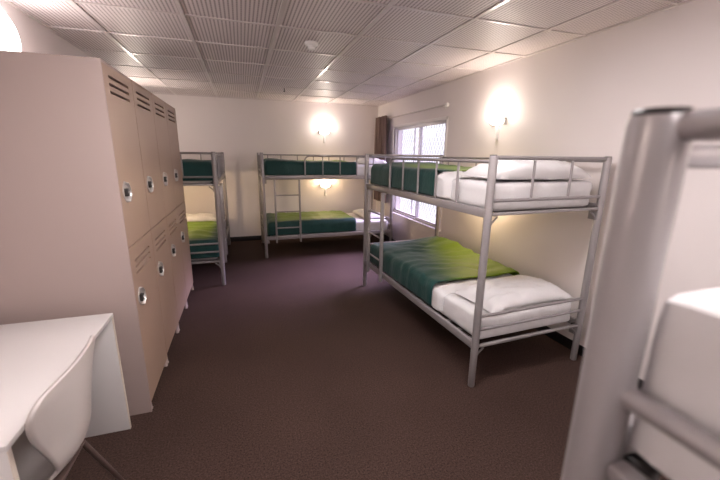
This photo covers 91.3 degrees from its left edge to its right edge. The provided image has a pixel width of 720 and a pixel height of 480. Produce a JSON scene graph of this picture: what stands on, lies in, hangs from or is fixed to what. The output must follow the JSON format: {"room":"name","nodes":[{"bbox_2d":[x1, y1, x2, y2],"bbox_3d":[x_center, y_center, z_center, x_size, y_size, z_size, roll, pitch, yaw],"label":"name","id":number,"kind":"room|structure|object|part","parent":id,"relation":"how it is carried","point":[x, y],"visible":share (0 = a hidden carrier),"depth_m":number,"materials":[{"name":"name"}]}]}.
{"room":"dormitory","nodes":[
{"label":"dormitory","id":0,"kind":"room"},
{"bbox_2d":[0,0,90,56],"bbox_3d":[-1.838,0.029,1.202,0.160,2.430,10.070,-4,14,-18],"label":"wall","id":1,"kind":"structure","parent":0,"point":[34,37],"depth_m":2.44,"materials":[{"name":"white paint"}]},
{"bbox_2d":[0,8,20,51],"bbox_3d":[-2.045,-1.164,2.013,0.090,0.374,0.374,-4,14,-18],"label":"round wall light","id":2,"kind":"object","parent":1,"relation":"attached to","point":[9,38],"visible":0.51,"depth_m":2.00,"materials":[{"name":"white glass"}]},
{"bbox_2d":[154,94,377,236],"bbox_3d":[-1.502,-1.223,6.378,3.800,2.430,0.160,-4,14,-18],"label":"wall","id":3,"kind":"structure","parent":0,"point":[241,129],"depth_m":6.20,"materials":[{"name":"white paint"}]},
{"bbox_2d":[227,235,268,241],"bbox_3d":[-1.490,-0.065,6.576,3.800,0.085,0.010,-4,14,-18],"label":"baseboard","id":4,"kind":"structure","parent":3,"relation":"attached to","point":[242,238],"depth_m":6.38,"materials":[{"name":"black plastic"}]},
{"bbox_2d":[319,130,329,142],"bbox_3d":[-0.635,-1.871,6.367,0.210,0.226,0.105,-4,14,-18],"label":"wall lamp","id":5,"kind":"object","parent":3,"relation":"attached to","point":[323,132],"visible":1,"depth_m":6.35,"materials":[{"name":"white glass"}]},
{"bbox_3d":[-0.632,-1.942,6.344,0.196,0.070,0.093,-4,14,-18],"label":"lamp shade","id":6,"kind":"part","parent":5,"relation":"part of","materials":[{"name":"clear glass"}]},
{"bbox_2d":[320,184,330,195],"bbox_3d":[-0.638,-0.939,6.597,0.210,0.226,0.105,-4,14,-18],"label":"wall lamp","id":7,"kind":"object","parent":3,"relation":"attached to","point":[325,186],"visible":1,"depth_m":6.58,"materials":[{"name":"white glass"}]},
{"bbox_3d":[-0.635,-1.009,6.574,0.196,0.070,0.093,-4,14,-18],"label":"lamp shade","id":8,"kind":"part","parent":7,"relation":"part of","materials":[{"name":"clear glass"}]},
{"bbox_2d":[4,0,694,106],"bbox_3d":[0.060,-1.339,1.505,4.120,0.146,10.070,-4,14,-18],"label":"ceiling","id":9,"kind":"structure","parent":0,"point":[375,53],"depth_m":2.75,"materials":[{"name":"tile"}]},
{"bbox_2d":[305,40,317,50],"bbox_3d":[-0.395,-1.581,2.869,0.112,0.052,0.112,-4,14,-18],"label":"smoke detector","id":10,"kind":"object","parent":9,"relation":"attached to","point":[310,44],"visible":1,"depth_m":2.84,"materials":[{"name":"white plastic"}]},
{"bbox_2d":[65,234,670,479],"bbox_3d":[0.027,1.145,2.108,4.120,0.120,10.070,-4,14,-18],"label":"floor","id":11,"kind":"structure","parent":0,"point":[293,367],"depth_m":2.37,"materials":[{"name":"carpet"}]},
{"bbox_2d":[0,313,131,479],"bbox_3d":[-1.453,0.858,1.442,0.585,0.715,0.925,-4,14,-18],"label":"desk","id":12,"kind":"object","parent":11,"relation":"on","point":[33,355],"visible":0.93,"depth_m":1.58,"materials":[{"name":"white laminate"}]},
{"bbox_3d":[-1.314,0.971,1.027,0.582,0.695,0.019,-4,14,-18],"label":"panel","id":13,"kind":"part","parent":12,"relation":"part of","materials":[{"name":"white laminate"}]},
{"bbox_3d":[-1.596,0.765,1.861,0.582,0.695,0.019,-4,14,-18],"label":"panel","id":14,"kind":"part","parent":12,"relation":"part of","materials":[{"name":"white laminate"}]},
{"bbox_2d":[11,335,124,479],"bbox_3d":[-1.246,0.845,1.273,0.507,0.832,0.586,-4,14,-18],"label":"chair","id":15,"kind":"object","parent":11,"relation":"on","point":[52,439],"visible":0.98,"depth_m":1.23,"materials":[{"name":"white plastic"}]},
{"bbox_3d":[-1.230,0.846,1.278,0.320,0.013,0.210,-4,14,-18],"label":"seat plate","id":16,"kind":"part","parent":15,"relation":"part of","materials":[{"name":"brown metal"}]},
{"bbox_3d":[-1.129,0.990,1.556,0.022,0.420,0.208,0,14,-5],"label":"leg","id":17,"kind":"part","parent":15,"relation":"part of","materials":[{"name":"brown metal"}]},
{"bbox_2d":[0,50,167,415],"bbox_3d":[-1.641,0.049,2.073,0.668,1.985,0.526,-4,14,-18],"label":"locker","id":18,"kind":"object","parent":11,"relation":"on","point":[76,238],"visible":0.82,"depth_m":1.80,"materials":[{"name":"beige metal"}]},
{"bbox_3d":[-1.349,-0.469,2.050,0.018,0.933,0.511,-4,14,-18],"label":"door","id":19,"kind":"part","parent":18,"relation":"part of","materials":[{"name":"beige metal"}]},
{"bbox_3d":[-1.278,-0.265,1.936,0.022,0.116,0.088,-4,14,-18],"label":"handle","id":20,"kind":"part","parent":18,"relation":"part of","materials":[{"name":"silver metal"}]},
{"bbox_3d":[-1.286,0.330,2.081,0.022,0.116,0.088,-4,14,-18],"label":"handle","id":21,"kind":"part","parent":18,"relation":"part of","materials":[{"name":"silver metal"}]},
{"bbox_3d":[-1.362,0.464,2.276,0.018,0.970,0.511,-4,14,-18],"label":"door","id":22,"kind":"part","parent":18,"relation":"part of","materials":[{"name":"beige metal"}]},
{"bbox_2d":[131,80,178,363],"bbox_3d":[-1.806,-0.071,2.559,0.668,1.985,0.526,-4,14,-18],"label":"locker","id":23,"kind":"object","parent":11,"relation":"on","point":[142,97],"visible":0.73,"depth_m":2.60,"materials":[{"name":"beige metal"}]},
{"bbox_3d":[-1.512,-0.587,2.531,0.018,0.933,0.522,-4,14,-18],"label":"door","id":24,"kind":"part","parent":23,"relation":"part of","materials":[{"name":"beige metal"}]},
{"bbox_3d":[-1.443,-0.385,2.422,0.022,0.116,0.088,-4,14,-18],"label":"handle","id":25,"kind":"part","parent":23,"relation":"part of","materials":[{"name":"silver metal"}]},
{"bbox_3d":[-1.451,0.210,2.567,0.022,0.116,0.088,-4,14,-18],"label":"handle","id":26,"kind":"part","parent":23,"relation":"part of","materials":[{"name":"silver metal"}]},
{"bbox_3d":[-1.524,0.332,2.754,0.018,0.943,0.522,-4,14,-18],"label":"door","id":27,"kind":"part","parent":23,"relation":"part of","materials":[{"name":"beige metal"}]},
{"bbox_2d":[151,93,187,330],"bbox_3d":[-1.970,-0.191,3.046,0.668,1.985,0.526,-4,14,-18],"label":"locker","id":28,"kind":"object","parent":11,"relation":"on","point":[159,108],"visible":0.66,"depth_m":3.09,"materials":[{"name":"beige metal"}]},
{"bbox_3d":[-1.676,-0.708,3.017,0.018,0.933,0.522,-4,14,-18],"label":"door","id":29,"kind":"part","parent":28,"relation":"part of","materials":[{"name":"beige metal"}]},
{"bbox_3d":[-1.607,-0.505,2.909,0.022,0.116,0.088,-4,14,-18],"label":"handle","id":30,"kind":"part","parent":28,"relation":"part of","materials":[{"name":"silver metal"}]},
{"bbox_3d":[-1.615,0.090,3.053,0.022,0.116,0.088,-4,14,-18],"label":"handle","id":31,"kind":"part","parent":28,"relation":"part of","materials":[{"name":"silver metal"}]},
{"bbox_3d":[-1.688,0.212,3.240,0.018,0.943,0.522,-4,14,-18],"label":"door","id":32,"kind":"part","parent":28,"relation":"part of","materials":[{"name":"beige metal"}]},
{"bbox_2d":[165,102,193,306],"bbox_3d":[-2.134,-0.312,3.532,0.668,1.985,0.526,-4,14,-18],"label":"locker","id":33,"kind":"object","parent":11,"relation":"on","point":[170,111],"visible":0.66,"depth_m":3.58,"materials":[{"name":"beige metal"}]},
{"bbox_3d":[-1.841,-0.828,3.503,0.018,0.933,0.522,-4,14,-18],"label":"door","id":34,"kind":"part","parent":33,"relation":"part of","materials":[{"name":"beige metal"}]},
{"bbox_3d":[-1.853,0.091,3.726,0.018,0.943,0.522,-4,14,-18],"label":"door","id":35,"kind":"part","parent":33,"relation":"part of","materials":[{"name":"beige metal"}]},
{"bbox_2d":[180,152,230,284],"bbox_3d":[-2.401,-0.418,4.858,1.046,1.559,2.080,-4,14,-18],"label":"bunk bed","id":36,"kind":"object","parent":11,"relation":"on","point":[223,229],"visible":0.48,"depth_m":4.15,"materials":[{"name":"silver metal"}]},
{"bbox_2d":[183,181,211,182],"bbox_3d":[-2.409,-0.928,4.747,0.887,0.181,1.944,-4,14,-18],"label":"mattress","id":37,"kind":"object","parent":36,"relation":"on","point":[183,181],"visible":0.03,"depth_m":3.96,"materials":[{"name":"white fabric"}]},
{"bbox_2d":[182,159,217,180],"bbox_3d":[-2.311,-0.913,4.447,0.947,0.238,1.379,-4,14,-18],"label":"quilt","id":38,"kind":"object","parent":37,"relation":"on","point":[191,167],"visible":0.28,"depth_m":3.92,"materials":[{"name":"green fabric"}]},
{"bbox_3d":[-2.088,-0.677,3.800,0.975,0.023,0.023,-4,14,-18],"label":"guard rail","id":39,"kind":"part","parent":36,"relation":"part of","materials":[{"name":"silver metal"}]},
{"bbox_3d":[-2.089,-0.594,3.820,0.927,0.018,0.025,-4,14,-18],"label":"rail","id":40,"kind":"part","parent":36,"relation":"part of","materials":[{"name":"silver metal"}]},
{"bbox_3d":[-2.098,0.068,3.980,0.975,0.021,0.021,-4,14,-18],"label":"foot rail","id":41,"kind":"part","parent":36,"relation":"part of","materials":[{"name":"silver metal"}]},
{"bbox_2d":[191,257,217,259],"bbox_3d":[-2.421,-0.054,4.960,0.887,0.182,1.946,-4,14,-18],"label":"mattress","id":42,"kind":"object","parent":36,"relation":"on","point":[214,257],"visible":0.02,"depth_m":4.18,"materials":[{"name":"white fabric"}]},
{"bbox_2d":[186,213,215,221],"bbox_3d":[-2.667,-0.372,5.620,0.760,0.111,0.400,-4,14,-18],"label":"pillow","id":43,"kind":"object","parent":42,"relation":"on","point":[198,216],"visible":0.59,"depth_m":5.53,"materials":[{"name":"white fabric"}]},
{"bbox_2d":[187,221,218,258],"bbox_3d":[-2.324,-0.039,4.659,0.956,0.238,1.381,-4,14,-18],"label":"quilt","id":44,"kind":"object","parent":42,"relation":"on","point":[199,232],"visible":0.2,"depth_m":4.27,"materials":[{"name":"green fabric"}]},
{"bbox_3d":[-2.099,0.164,4.003,0.975,0.021,0.021,-4,14,-18],"label":"foot rail","id":45,"kind":"part","parent":36,"relation":"part of","materials":[{"name":"silver metal"}]},
{"bbox_3d":[-2.100,0.280,4.032,0.927,0.018,0.025,-4,14,-18],"label":"rail","id":46,"kind":"part","parent":36,"relation":"part of","materials":[{"name":"silver metal"}]},
{"bbox_3d":[-1.631,-0.213,4.069,0.050,1.553,0.050,-4,14,-18],"label":"post","id":47,"kind":"part","parent":36,"relation":"part of","materials":[{"name":"silver metal"}]},
{"bbox_3d":[-2.034,-1.100,5.141,0.023,0.299,1.426,-4,14,-18],"label":"guard rail","id":48,"kind":"part","parent":36,"relation":"part of","materials":[{"name":"silver metal"}]},
{"bbox_3d":[-1.942,-0.861,4.904,0.025,0.056,1.982,-4,14,-18],"label":"rail","id":49,"kind":"part","parent":36,"relation":"part of","materials":[{"name":"silver metal"}]},
{"bbox_3d":[-2.264,-0.676,5.941,0.050,1.553,0.050,-4,14,-18],"label":"post","id":50,"kind":"part","parent":36,"relation":"part of","materials":[{"name":"silver metal"}]},
{"bbox_2d":[257,153,393,257],"bbox_3d":[-0.594,-0.654,5.930,2.080,1.559,1.046,-4,14,-18],"label":"bunk bed","id":51,"kind":"object","parent":11,"relation":"on","point":[262,178],"visible":0.63,"depth_m":5.38,"materials":[{"name":"silver metal"}]},
{"bbox_3d":[-1.714,-0.702,6.079,0.050,1.553,0.050,-4,14,-18],"label":"post","id":52,"kind":"part","parent":51,"relation":"part of","materials":[{"name":"silver metal"}]},
{"bbox_3d":[-1.410,-0.480,5.180,0.050,1.553,0.050,-4,14,-18],"label":"post","id":53,"kind":"part","parent":51,"relation":"part of","materials":[{"name":"silver metal"}]},
{"bbox_3d":[-0.740,-1.495,6.213,2.030,0.023,0.023,-4,14,-18],"label":"guard rail","id":54,"kind":"part","parent":51,"relation":"part of","materials":[{"name":"silver metal"}]},
{"bbox_3d":[-0.440,-0.959,5.389,1.982,0.056,0.025,-4,14,-18],"label":"rail","id":55,"kind":"part","parent":51,"relation":"part of","materials":[{"name":"silver metal"}]},
{"bbox_2d":[266,164,372,175],"bbox_3d":[-0.575,-1.165,5.822,1.946,0.182,0.887,-4,14,-18],"label":"mattress","id":56,"kind":"object","parent":51,"relation":"on","point":[360,167],"visible":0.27,"depth_m":5.55,"materials":[{"name":"white fabric"}]},
{"bbox_2d":[264,158,355,174],"bbox_3d":[-0.860,-1.202,5.716,1.403,0.235,0.951,-4,14,-18],"label":"quilt","id":57,"kind":"object","parent":56,"relation":"on","point":[272,166],"visible":0.89,"depth_m":5.29,"materials":[{"name":"green fabric"}]},
{"bbox_2d":[354,157,386,163],"bbox_3d":[0.163,-1.362,6.036,0.380,0.110,0.760,-4,14,-18],"label":"pillow","id":58,"kind":"object","parent":56,"relation":"on","point":[360,160],"visible":0.59,"depth_m":5.76,"materials":[{"name":"white fabric"}]},
{"bbox_3d":[-0.451,-0.085,5.602,1.982,0.056,0.025,-4,14,-18],"label":"rail","id":59,"kind":"part","parent":51,"relation":"part of","materials":[{"name":"silver metal"}]},
{"bbox_2d":[274,213,387,235],"bbox_3d":[-0.586,-0.290,6.034,1.946,0.182,0.887,-4,14,-18],"label":"mattress","id":60,"kind":"object","parent":51,"relation":"on","point":[375,222],"visible":0.2,"depth_m":5.85,"materials":[{"name":"white fabric"}]},
{"bbox_2d":[266,211,355,235],"bbox_3d":[-0.872,-0.317,5.931,1.400,0.215,0.949,-4,14,-18],"label":"quilt","id":61,"kind":"object","parent":60,"relation":"on","point":[319,221],"visible":0.86,"depth_m":5.59,"materials":[{"name":"green fabric"}]},
{"bbox_2d":[352,209,384,217],"bbox_3d":[0.139,-0.492,6.286,0.380,0.100,0.760,-4,14,-18],"label":"pillow","id":62,"kind":"object","parent":60,"relation":"on","point":[360,212],"visible":0.53,"depth_m":6.12,"materials":[{"name":"white fabric"}]},
{"bbox_3d":[-0.151,-1.149,5.440,1.426,0.299,0.023,-4,14,-18],"label":"guard rail","id":63,"kind":"part","parent":51,"relation":"part of","materials":[{"name":"silver metal"}]},
{"bbox_3d":[0.215,-0.828,6.700,0.050,1.553,0.050,-4,14,-18],"label":"post","id":64,"kind":"part","parent":51,"relation":"part of","materials":[{"name":"silver metal"}]},
{"bbox_3d":[0.519,-0.605,5.801,0.050,1.553,0.050,-4,14,-18],"label":"post","id":65,"kind":"part","parent":51,"relation":"part of","materials":[{"name":"silver metal"}]},
{"bbox_2d":[363,154,611,386],"bbox_3d":[0.871,-0.009,3.349,1.046,1.559,2.080,-4,15,-20],"label":"bunk bed","id":66,"kind":"object","parent":11,"relation":"on","point":[595,210],"visible":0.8,"depth_m":2.50,"materials":[{"name":"silver metal"}]},
{"bbox_3d":[0.068,-0.200,4.107,0.050,1.553,0.050,-4,15,-20],"label":"post","id":67,"kind":"part","parent":66,"relation":"part of","materials":[{"name":"silver metal"}]},
{"bbox_3d":[0.521,0.016,4.336,0.975,0.021,0.021,-4,15,-20],"label":"foot rail","id":68,"kind":"part","parent":66,"relation":"part of","materials":[{"name":"silver metal"}]},
{"bbox_3d":[0.418,0.486,3.296,0.025,0.056,1.982,-4,15,-20],"label":"rail","id":69,"kind":"part","parent":66,"relation":"part of","materials":[{"name":"silver metal"}]},
{"bbox_3d":[0.430,-0.388,3.084,0.025,0.056,1.982,-4,15,-20],"label":"rail","id":70,"kind":"part","parent":66,"relation":"part of","materials":[{"name":"silver metal"}]},
{"bbox_3d":[0.538,-0.491,2.768,0.023,0.299,1.426,-4,15,-20],"label":"guard rail","id":71,"kind":"part","parent":66,"relation":"part of","materials":[{"name":"silver metal"}]},
{"bbox_3d":[0.980,-0.270,4.443,0.050,1.553,0.050,-4,15,-20],"label":"post","id":72,"kind":"part","parent":66,"relation":"part of","materials":[{"name":"silver metal"}]},
{"bbox_2d":[374,171,591,210],"bbox_3d":[0.893,-0.513,3.214,0.887,0.182,1.946,-4,15,-20],"label":"mattress","id":73,"kind":"object","parent":66,"relation":"on","point":[471,191],"visible":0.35,"depth_m":2.35,"materials":[{"name":"white fabric"}]},
{"bbox_2d":[371,162,471,195],"bbox_3d":[0.776,-0.643,3.502,0.946,0.236,1.342,-4,15,-20],"label":"quilt","id":74,"kind":"object","parent":73,"relation":"on","point":[379,172],"visible":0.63,"depth_m":3.26,"materials":[{"name":"green fabric"}]},
{"bbox_2d":[436,171,476,198],"bbox_3d":[1.033,-0.458,2.838,0.946,0.196,0.291,-4,15,-20],"label":"sheet","id":75,"kind":"object","parent":73,"relation":"on","point":[445,180],"visible":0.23,"depth_m":2.62,"materials":[{"name":"white fabric"}]},
{"bbox_2d":[462,160,591,179],"bbox_3d":[1.175,-0.511,2.483,0.820,0.158,0.400,-4,15,-20],"label":"pillow","id":76,"kind":"object","parent":73,"relation":"on","point":[506,169],"visible":0.73,"depth_m":2.33,"materials":[{"name":"white fabric"}]},
{"bbox_3d":[0.781,0.257,2.263,0.050,1.553,0.050,-4,15,-20],"label":"post","id":77,"kind":"part","parent":66,"relation":"part of","materials":[{"name":"silver metal"}]},
{"bbox_2d":[431,278,570,338],"bbox_3d":[0.882,0.362,3.426,0.887,0.181,1.946,-4,15,-20],"label":"mattress","id":78,"kind":"object","parent":66,"relation":"on","point":[459,309],"visible":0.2,"depth_m":2.56,"materials":[{"name":"white fabric"}]},
{"bbox_2d":[370,236,519,304],"bbox_3d":[0.779,0.226,3.681,0.953,0.262,1.393,-4,15,-20],"label":"quilt","id":79,"kind":"object","parent":78,"relation":"on","point":[417,265],"visible":0.92,"depth_m":3.42,"materials":[{"name":"green fabric"}]},
{"bbox_2d":[431,273,515,312],"bbox_3d":[1.032,0.423,3.030,0.939,0.193,0.243,-4,15,-20],"label":"sheet","id":80,"kind":"object","parent":78,"relation":"on","point":[440,290],"visible":0.49,"depth_m":2.86,"materials":[{"name":"white fabric"}]},
{"bbox_2d":[454,275,573,312],"bbox_3d":[1.182,0.376,2.706,0.812,0.130,0.434,-4,15,-20],"label":"pillow","id":81,"kind":"object","parent":78,"relation":"on","point":[507,293],"visible":0.93,"depth_m":2.58,"materials":[{"name":"white fabric"}]},
{"bbox_3d":[1.346,-0.771,3.344,0.023,0.023,2.030,-4,15,-20],"label":"guard rail","id":82,"kind":"part","parent":66,"relation":"part of","materials":[{"name":"silver metal"}]},
{"bbox_3d":[1.231,0.685,2.543,0.927,0.018,0.025,-4,15,-20],"label":"rail","id":83,"kind":"part","parent":66,"relation":"part of","materials":[{"name":"silver metal"}]},
{"bbox_3d":[1.233,0.569,2.515,0.975,0.021,0.021,-4,15,-20],"label":"foot rail","id":84,"kind":"part","parent":66,"relation":"part of","materials":[{"name":"silver metal"}]},
{"bbox_3d":[1.234,0.473,2.491,0.975,0.021,0.021,-4,15,-20],"label":"foot rail","id":85,"kind":"part","parent":66,"relation":"part of","materials":[{"name":"silver metal"}]},
{"bbox_3d":[1.242,-0.189,2.331,0.927,0.018,0.025,-4,15,-20],"label":"rail","id":86,"kind":"part","parent":66,"relation":"part of","materials":[{"name":"silver metal"}]},
{"bbox_3d":[1.244,-0.272,2.311,0.975,0.023,0.023,-4,15,-20],"label":"guard rail","id":87,"kind":"part","parent":66,"relation":"part of","materials":[{"name":"silver metal"}]},
{"bbox_3d":[1.331,0.417,3.632,0.025,0.056,1.982,-4,15,-20],"label":"rail","id":88,"kind":"part","parent":66,"relation":"part of","materials":[{"name":"silver metal"}]},
{"bbox_3d":[1.342,-0.458,3.420,0.025,0.056,1.982,-4,15,-20],"label":"rail","id":89,"kind":"part","parent":66,"relation":"part of","materials":[{"name":"silver metal"}]},
{"bbox_3d":[1.694,0.188,2.598,0.050,1.553,0.050,-4,15,-20],"label":"post","id":90,"kind":"part","parent":66,"relation":"part of","materials":[{"name":"silver metal"}]},
{"bbox_2d":[561,106,719,479],"bbox_3d":[1.374,0.703,0.374,2.080,1.593,1.046,-4,14,-18],"label":"bunk bed","id":91,"kind":"object","parent":11,"relation":"on","point":[657,149],"visible":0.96,"depth_m":0.33,"materials":[{"name":"silver metal"}]},
{"bbox_3d":[0.418,0.350,-0.048,0.025,0.018,0.927,-4,14,-18],"label":"rail","id":92,"kind":"part","parent":91,"relation":"part of","materials":[{"name":"silver metal"}]},
{"bbox_3d":[1.231,0.171,0.711,1.982,0.057,0.025,-4,14,-18],"label":"rail","id":93,"kind":"part","parent":91,"relation":"part of","materials":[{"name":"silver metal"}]},
{"bbox_3d":[0.419,0.266,-0.069,0.023,0.023,0.975,-4,14,-18],"label":"guard rail","id":94,"kind":"part","parent":91,"relation":"part of","materials":[{"name":"silver metal"}]},
{"bbox_2d":[631,288,719,479],"bbox_3d":[1.363,0.188,0.231,1.954,0.186,0.947,-4,14,-18],"label":"mattress","id":95,"kind":"object","parent":91,"relation":"on","point":[682,373],"visible":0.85,"depth_m":0.33,"materials":[{"name":"white fabric"}]},
{"bbox_3d":[0.946,0.015,0.576,1.426,0.306,0.023,-4,14,-18],"label":"guard rail","id":96,"kind":"part","parent":91,"relation":"part of","materials":[{"name":"silver metal"}]},
{"bbox_2d":[376,0,719,380],"bbox_3d":[1.925,-0.216,2.413,0.160,2.430,10.070,-4,14,-18],"label":"wall","id":97,"kind":"structure","parent":0,"point":[578,98],"depth_m":2.73,"materials":[{"name":"white paint"}]},
{"bbox_2d":[387,102,449,118],"bbox_3d":[0.709,-1.951,5.468,0.066,0.070,2.465,-4,14,-18],"label":"rail","id":98,"kind":"object","parent":97,"relation":"attached to","point":[446,104],"visible":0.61,"depth_m":4.87,"materials":[{"name":"white plastic"}]},
{"bbox_2d":[374,115,386,202],"bbox_3d":[0.374,-1.454,6.391,0.087,1.490,0.587,-4,14,-18],"label":"curtain","id":99,"kind":"object","parent":98,"relation":"hanging from","point":[380,143],"visible":0.48,"depth_m":6.28,"materials":[{"name":"brown fabric"}]},
{"bbox_2d":[389,116,448,231],"bbox_3d":[0.890,-1.032,5.402,0.184,1.490,1.730,-4,14,-18],"label":"window","id":100,"kind":"structure","parent":97,"relation":"in","point":[442,121],"depth_m":5.36,"materials":[{"name":"metal"}]},
{"bbox_3d":[0.776,-1.109,5.733,0.020,1.386,0.878,-4,14,-18],"label":"sash","id":101,"kind":"part","parent":100,"relation":"part of","materials":[{"name":"metal"}]},
{"bbox_3d":[0.818,-0.315,5.549,0.048,0.025,1.710,-4,14,-18],"label":"sill","id":102,"kind":"part","parent":100,"relation":"part of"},
{"bbox_2d":[399,124,445,222],"bbox_3d":[0.974,-1.031,5.424,0.011,1.434,1.656,-4,14,-18],"label":"security grille","id":103,"kind":"object","parent":100,"relation":"attached to","point":[439,124],"depth_m":5.36,"materials":[{"name":"metal"}]},
{"bbox_3d":[0.998,-0.929,5.004,0.020,1.386,0.768,-4,14,-18],"label":"sash","id":104,"kind":"part","parent":100,"relation":"part of","materials":[{"name":"metal"}]},
{"bbox_2d":[488,117,505,140],"bbox_3d":[1.356,-1.123,3.563,0.105,0.226,0.210,-4,14,-18],"label":"wall lamp","id":105,"kind":"object","parent":97,"relation":"attached to","point":[495,121],"visible":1,"depth_m":3.51,"materials":[{"name":"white glass"}]},
{"bbox_3d":[1.351,-1.195,3.544,0.093,0.070,0.196,-4,14,-18],"label":"lamp shade","id":106,"kind":"part","parent":105,"relation":"part of","materials":[{"name":"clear glass"}]},
{"bbox_3d":[1.396,-1.103,3.582,0.020,0.120,0.028,-4,14,-18],"label":"stem","id":107,"kind":"part","parent":105,"relation":"part of","materials":[{"name":"white plastic"}]},
{"bbox_3d":[1.392,-1.198,3.557,0.030,0.076,0.210,-4,14,-18],"label":"plate","id":108,"kind":"part","parent":105,"relation":"part of","materials":[{"name":"white metal"}]},
{"bbox_2d":[377,234,642,389],"bbox_3d":[1.830,0.930,2.659,0.010,0.085,9.740,-4,14,-18],"label":"baseboard","id":109,"kind":"structure","parent":97,"relation":"attached to","point":[556,336],"depth_m":2.98,"materials":[{"name":"black plastic"}]}
]}

